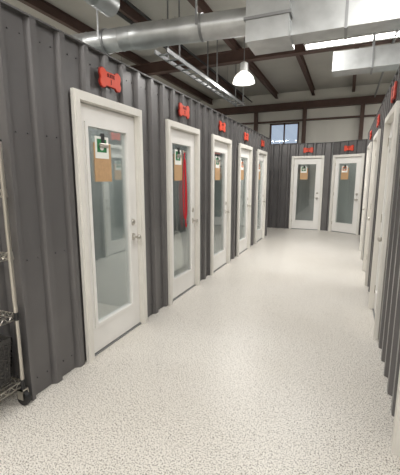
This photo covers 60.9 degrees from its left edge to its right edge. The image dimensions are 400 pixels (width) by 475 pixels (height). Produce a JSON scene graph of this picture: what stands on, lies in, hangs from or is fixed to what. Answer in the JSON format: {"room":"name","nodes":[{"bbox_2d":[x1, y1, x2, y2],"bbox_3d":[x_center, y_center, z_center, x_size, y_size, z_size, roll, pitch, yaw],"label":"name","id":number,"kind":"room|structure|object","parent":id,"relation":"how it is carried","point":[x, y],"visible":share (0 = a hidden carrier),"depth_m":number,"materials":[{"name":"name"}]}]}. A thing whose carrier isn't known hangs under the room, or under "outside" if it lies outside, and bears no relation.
{"room":"dog boarding kennel","nodes":[
{"label":"dog boarding kennel","id":0,"kind":"room"},
{"bbox_2d":[0,183,19,392],"bbox_3d":[-2.312,-0.207,2.627,2.563,2.450,0.107,4,11,23],"label":"wall","id":1,"kind":"structure","parent":0,"point":[8,329],"depth_m":2.27,"materials":[{"name":"grey metal"}]},
{"bbox_2d":[0,0,270,400],"bbox_3d":[0.285,-0.695,5.441,0.107,2.450,7.394,4,11,23],"label":"wall","id":2,"kind":"structure","parent":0,"point":[40,63],"depth_m":2.41,"materials":[{"name":"grey metal"}]},
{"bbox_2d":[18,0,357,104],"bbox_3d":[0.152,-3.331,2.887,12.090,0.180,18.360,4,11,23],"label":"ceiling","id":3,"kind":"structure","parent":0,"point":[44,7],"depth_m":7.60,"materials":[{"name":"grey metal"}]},
{"bbox_2d":[0,227,399,474],"bbox_3d":[0.106,0.911,3.643,15.500,0.100,18.400,4,11,23],"label":"floor","id":4,"kind":"structure","parent":0,"point":[271,364],"depth_m":2.43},
{"bbox_2d":[0,139,30,405],"bbox_3d":[-1.716,0.267,2.097,1.117,1.695,0.498,4,11,23],"label":"wire shelving rack","id":5,"kind":"object","parent":4,"relation":"on","point":[23,395],"visible":0.94,"depth_m":2.11,"materials":[{"name":"grey metal"}]},
{"bbox_2d":[0,334,11,388],"bbox_3d":[-1.475,0.798,2.081,0.456,0.302,0.416,4,11,23],"label":"woven basket","id":6,"kind":"object","parent":5,"relation":"on","point":[6,345],"visible":1,"depth_m":2.14,"materials":[{"name":"black plastic"}]},
{"bbox_2d":[3,0,399,100],"bbox_3d":[0.106,-3.474,2.883,15.500,0.100,18.400,4,11,23],"label":"ceiling","id":7,"kind":"structure","parent":0,"point":[285,75],"depth_m":8.28,"materials":[{"name":"grey metal"}]},
{"bbox_2d":[84,0,119,16],"bbox_3d":[-1.561,-2.935,2.881,0.277,0.961,2.523,4,11,23],"label":"spiral duct","id":8,"kind":"object","parent":7,"relation":"hanging from","point":[109,8],"visible":1,"depth_m":3.93,"materials":[{"name":"grey metal"}]},
{"bbox_2d":[154,0,244,106],"bbox_3d":[0.217,-3.454,6.424,0.214,1.150,3.900,4,11,23],"label":"tray","id":9,"kind":"object","parent":7,"relation":"attached to","point":[169,52],"visible":0.88,"depth_m":5.99,"materials":[{"name":"grey metal"}]},
{"bbox_2d":[71,0,399,55],"bbox_3d":[1.369,-2.798,3.433,10.520,1.420,0.571,4,11,20],"label":"ventilation duct","id":10,"kind":"object","parent":7,"relation":"hanging from","point":[267,26],"visible":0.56,"depth_m":3.65,"materials":[{"name":"grey metal"}]},
{"bbox_2d":[233,36,254,85],"bbox_3d":[0.869,-3.568,6.674,0.437,1.010,0.437,4,11,23],"label":"pendant light","id":11,"kind":"object","parent":7,"relation":"hanging from","point":[243,78],"visible":0.98,"depth_m":6.64,"materials":[{"name":"white metal"}]},
{"bbox_2d":[304,29,399,50],"bbox_3d":[3.062,-3.699,5.867,2.400,0.477,0.320,4,11,23],"label":"skylight","id":12,"kind":"object","parent":7,"relation":"hanging from","point":[385,35],"visible":0.62,"depth_m":6.06,"materials":[{"name":"white"}]},
{"bbox_2d":[332,33,399,76],"bbox_3d":[4.488,-3.167,4.763,4.850,1.148,0.396,4,11,23],"label":"duct","id":13,"kind":"object","parent":7,"relation":"hanging from","point":[382,58],"visible":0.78,"depth_m":5.45,"materials":[{"name":"grey metal"}]},
{"bbox_2d":[117,0,398,103],"bbox_3d":[0.521,-3.399,4.150,3.955,0.480,15.000,4,11,23],"label":"conduit","id":14,"kind":"object","parent":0,"point":[119,13],"depth_m":6.68,"materials":[{"name":"silver metal"}]},
{"bbox_2d":[131,38,399,75],"bbox_3d":[-0.542,-2.887,1.444,15.460,0.235,12.280,4,11,23],"label":"beam","id":15,"kind":"structure","parent":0,"point":[229,57],"depth_m":7.38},
{"bbox_2d":[198,83,390,142],"bbox_3d":[3.739,-2.737,11.655,15.500,4.350,0.120,4,11,23],"label":"wall","id":16,"kind":"structure","parent":0,"point":[332,130],"depth_m":11.27,"materials":[{"name":"beige paint"}]},
{"bbox_2d":[269,122,298,144],"bbox_3d":[2.929,-3.595,11.829,1.000,0.740,0.090,4,11,23],"label":"window","id":17,"kind":"structure","parent":16,"relation":"in","point":[284,124],"depth_m":11.77,"materials":[{"name":"clear glass"}]},
{"bbox_2d":[214,94,385,142],"bbox_3d":[3.676,-2.530,11.541,15.500,3.980,0.199,4,11,23],"label":"beam","id":18,"kind":"structure","parent":0,"point":[361,100],"depth_m":11.27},
{"bbox_2d":[267,142,332,230],"bbox_3d":[1.477,-1.564,10.450,4.719,2.450,0.107,4,11,23],"label":"wall","id":19,"kind":"structure","parent":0,"point":[280,158],"depth_m":9.93,"materials":[{"name":"grey metal"}]},
{"bbox_2d":[296,150,356,229],"bbox_3d":[2.987,-1.592,10.641,7.345,2.440,1.420,4,11,23],"label":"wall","id":20,"kind":"structure","parent":0,"point":[305,187],"depth_m":10.90,"materials":[{"name":"grey glass"}]},
{"bbox_2d":[289,155,324,230],"bbox_3d":[3.058,-1.272,9.793,0.882,2.099,0.182,4,11,23],"label":"door","id":21,"kind":"structure","parent":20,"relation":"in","point":[319,160],"depth_m":9.76,"materials":[{"name":"white paint"}]},
{"bbox_2d":[300,166,307,178],"bbox_3d":[2.972,-1.855,9.716,0.210,0.385,0.027,4,11,23],"label":"clipboard","id":22,"kind":"object","parent":21,"relation":"attached to","point":[303,170],"visible":1,"depth_m":9.72,"materials":[{"name":"brown wood"}]},
{"bbox_2d":[303,147,313,152],"bbox_3d":[3.048,-2.457,9.564,0.275,0.155,0.056,4,11,23],"label":"sign","id":23,"kind":"object","parent":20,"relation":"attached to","point":[304,148],"visible":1,"depth_m":9.54,"materials":[{"name":"red plastic"}]},
{"bbox_2d":[328,139,367,234],"bbox_3d":[4.449,-1.225,8.498,0.107,2.450,2.600,-7,12,-36],"label":"wall","id":24,"kind":"structure","parent":0,"point":[360,146],"depth_m":8.88,"materials":[{"name":"grey metal"}]},
{"bbox_2d":[328,153,364,234],"bbox_3d":[3.942,-1.162,9.157,0.182,2.099,0.882,-7,12,-36],"label":"door","id":25,"kind":"structure","parent":24,"relation":"in","point":[333,226],"depth_m":9.14,"materials":[{"name":"white paint"}]},
{"bbox_2d":[341,165,348,178],"bbox_3d":[3.880,-1.752,9.120,0.027,0.385,0.210,-7,12,-36],"label":"clipboard","id":26,"kind":"object","parent":25,"relation":"attached to","point":[344,170],"visible":1,"depth_m":9.12,"materials":[{"name":"brown wood"}]},
{"bbox_2d":[344,145,353,150],"bbox_3d":[3.922,-2.348,8.936,0.057,0.155,0.275,-7,12,-36],"label":"sign","id":27,"kind":"object","parent":24,"relation":"attached to","point":[351,147],"visible":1,"depth_m":8.91,"materials":[{"name":"red plastic"}]},
{"bbox_2d":[359,65,399,416],"bbox_3d":[2.134,-0.436,3.948,0.107,2.450,8.232,4,11,23],"label":"wall","id":28,"kind":"structure","parent":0,"point":[389,337],"depth_m":2.69,"materials":[{"name":"grey metal"}]},
{"bbox_3d":[-0.797,-0.769,5.958,2.299,2.420,7.284,4,11,23],"label":"wall","id":29,"kind":"structure","parent":0,"visible":0},
{"bbox_2d":[70,88,147,362],"bbox_3d":[-0.768,-0.091,2.985,0.182,2.099,0.882,4,11,23],"label":"door","id":30,"kind":"structure","parent":29,"relation":"in","point":[111,215],"depth_m":2.96,"materials":[{"name":"white paint"}]},
{"bbox_2d":[93,133,111,181],"bbox_3d":[-0.792,-0.656,2.800,0.027,0.385,0.210,4,11,23],"label":"clipboard","id":31,"kind":"object","parent":30,"relation":"attached to","point":[102,149],"visible":1,"depth_m":2.79,"materials":[{"name":"brown wood"}]},
{"bbox_2d":[98,66,120,92],"bbox_3d":[-0.745,-1.278,2.769,0.056,0.155,0.275,4,11,23],"label":"sign","id":32,"kind":"object","parent":29,"relation":"attached to","point":[106,79],"visible":1,"depth_m":2.74,"materials":[{"name":"red plastic"}]},
{"bbox_2d":[165,119,199,304],"bbox_3d":[-0.226,-0.308,4.237,0.182,2.099,0.882,4,11,23],"label":"door","id":33,"kind":"structure","parent":29,"relation":"in","point":[183,243],"depth_m":4.29,"materials":[{"name":"white paint"}]},
{"bbox_2d":[174,148,181,180],"bbox_3d":[-0.250,-0.873,4.052,0.027,0.385,0.210,4,11,23],"label":"clipboard","id":34,"kind":"object","parent":33,"relation":"attached to","point":[177,156],"visible":1,"depth_m":4.04,"materials":[{"name":"brown wood"}]},
{"bbox_2d":[182,150,186,226],"bbox_3d":[-0.182,-0.597,4.236,0.046,0.955,0.120,4,11,23],"label":"leash","id":35,"kind":"object","parent":33,"relation":"hanging from","point":[184,160],"visible":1,"depth_m":4.23,"materials":[{"name":"red fabric"}]},
{"bbox_2d":[178,102,189,118],"bbox_3d":[-0.203,-1.496,4.021,0.056,0.155,0.275,4,11,23],"label":"sign","id":36,"kind":"object","parent":29,"relation":"attached to","point":[183,110],"visible":1,"depth_m":3.98,"materials":[{"name":"red plastic"}]},
{"bbox_2d":[210,134,231,275],"bbox_3d":[0.305,-0.521,5.463,0.182,2.099,0.882,4,11,23],"label":"door","id":37,"kind":"structure","parent":29,"relation":"in","point":[220,226],"depth_m":5.54,"materials":[{"name":"white paint"}]},
{"bbox_2d":[215,155,219,179],"bbox_3d":[0.281,-1.085,5.278,0.027,0.385,0.210,4,11,23],"label":"clipboard","id":38,"kind":"object","parent":37,"relation":"attached to","point":[217,161],"visible":0.99,"depth_m":5.26,"materials":[{"name":"brown wood"}]},
{"bbox_2d":[218,121,225,132],"bbox_3d":[0.328,-1.708,5.247,0.056,0.155,0.275,4,11,23],"label":"sign","id":39,"kind":"object","parent":29,"relation":"attached to","point":[221,125],"visible":1,"depth_m":5.22,"materials":[{"name":"red plastic"}]},
{"bbox_2d":[236,143,252,256],"bbox_3d":[0.844,-0.737,6.708,0.182,2.099,0.882,4,11,23],"label":"door","id":40,"kind":"structure","parent":29,"relation":"in","point":[245,152],"depth_m":6.80,"materials":[{"name":"white paint"}]},
{"bbox_2d":[241,159,243,179],"bbox_3d":[0.820,-1.302,6.524,0.027,0.385,0.210,4,11,23],"label":"clipboard","id":41,"kind":"object","parent":40,"relation":"attached to","point":[242,161],"visible":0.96,"depth_m":6.52,"materials":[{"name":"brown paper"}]},
{"bbox_2d":[244,132,248,140],"bbox_3d":[0.867,-1.924,6.492,0.056,0.155,0.275,4,11,23],"label":"sign","id":42,"kind":"object","parent":29,"relation":"attached to","point":[245,134],"visible":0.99,"depth_m":6.43,"materials":[{"name":"red plastic"}]},
{"bbox_2d":[254,149,266,243],"bbox_3d":[1.392,-0.956,7.974,0.182,2.099,0.882,4,11,23],"label":"door","id":43,"kind":"structure","parent":29,"relation":"in","point":[261,156],"depth_m":8.06,"materials":[{"name":"white paint"}]},
{"bbox_3d":[3.238,-0.341,3.486,2.299,2.420,8.232,4,11,23],"label":"wall","id":44,"kind":"structure","parent":0,"visible":0},
{"bbox_2d":[359,142,371,259],"bbox_3d":[3.181,-0.692,6.451,0.182,2.099,0.882,4,11,23],"label":"door","id":45,"kind":"structure","parent":44,"relation":"in","point":[369,147],"depth_m":6.22,"materials":[{"name":"white paint"}]},
{"bbox_2d":[362,129,380,285],"bbox_3d":[2.518,-0.426,4.918,0.182,2.099,0.882,4,11,23],"label":"door","id":46,"kind":"structure","parent":44,"relation":"in","point":[376,139],"depth_m":4.71,"materials":[{"name":"white paint"}]},
{"bbox_2d":[377,114,379,127],"bbox_3d":[2.495,-1.617,4.722,0.056,0.155,0.275,4,11,23],"label":"sign","id":47,"kind":"object","parent":44,"relation":"attached to","point":[378,117],"visible":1,"depth_m":4.62,"materials":[{"name":"red plastic"}]},
{"bbox_2d":[368,100,399,339],"bbox_3d":[1.837,-0.154,3.346,0.182,2.099,0.882,4,11,23],"label":"door","id":48,"kind":"structure","parent":44,"relation":"in","point":[392,121],"depth_m":3.14,"materials":[{"name":"white paint"}]},
{"bbox_2d":[391,81,396,102],"bbox_3d":[1.814,-1.345,3.150,0.056,0.155,0.275,4,11,23],"label":"sign","id":49,"kind":"object","parent":44,"relation":"attached to","point":[394,88],"visible":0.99,"depth_m":3.07,"materials":[{"name":"red plastic"}]},
{"bbox_2d":[391,368,399,456],"bbox_3d":[0.949,0.202,1.295,0.182,2.099,0.882,4,11,23],"label":"door","id":50,"kind":"structure","parent":44,"relation":"in","point":[395,444],"depth_m":1.82,"materials":[{"name":"white paint"}]}
]}

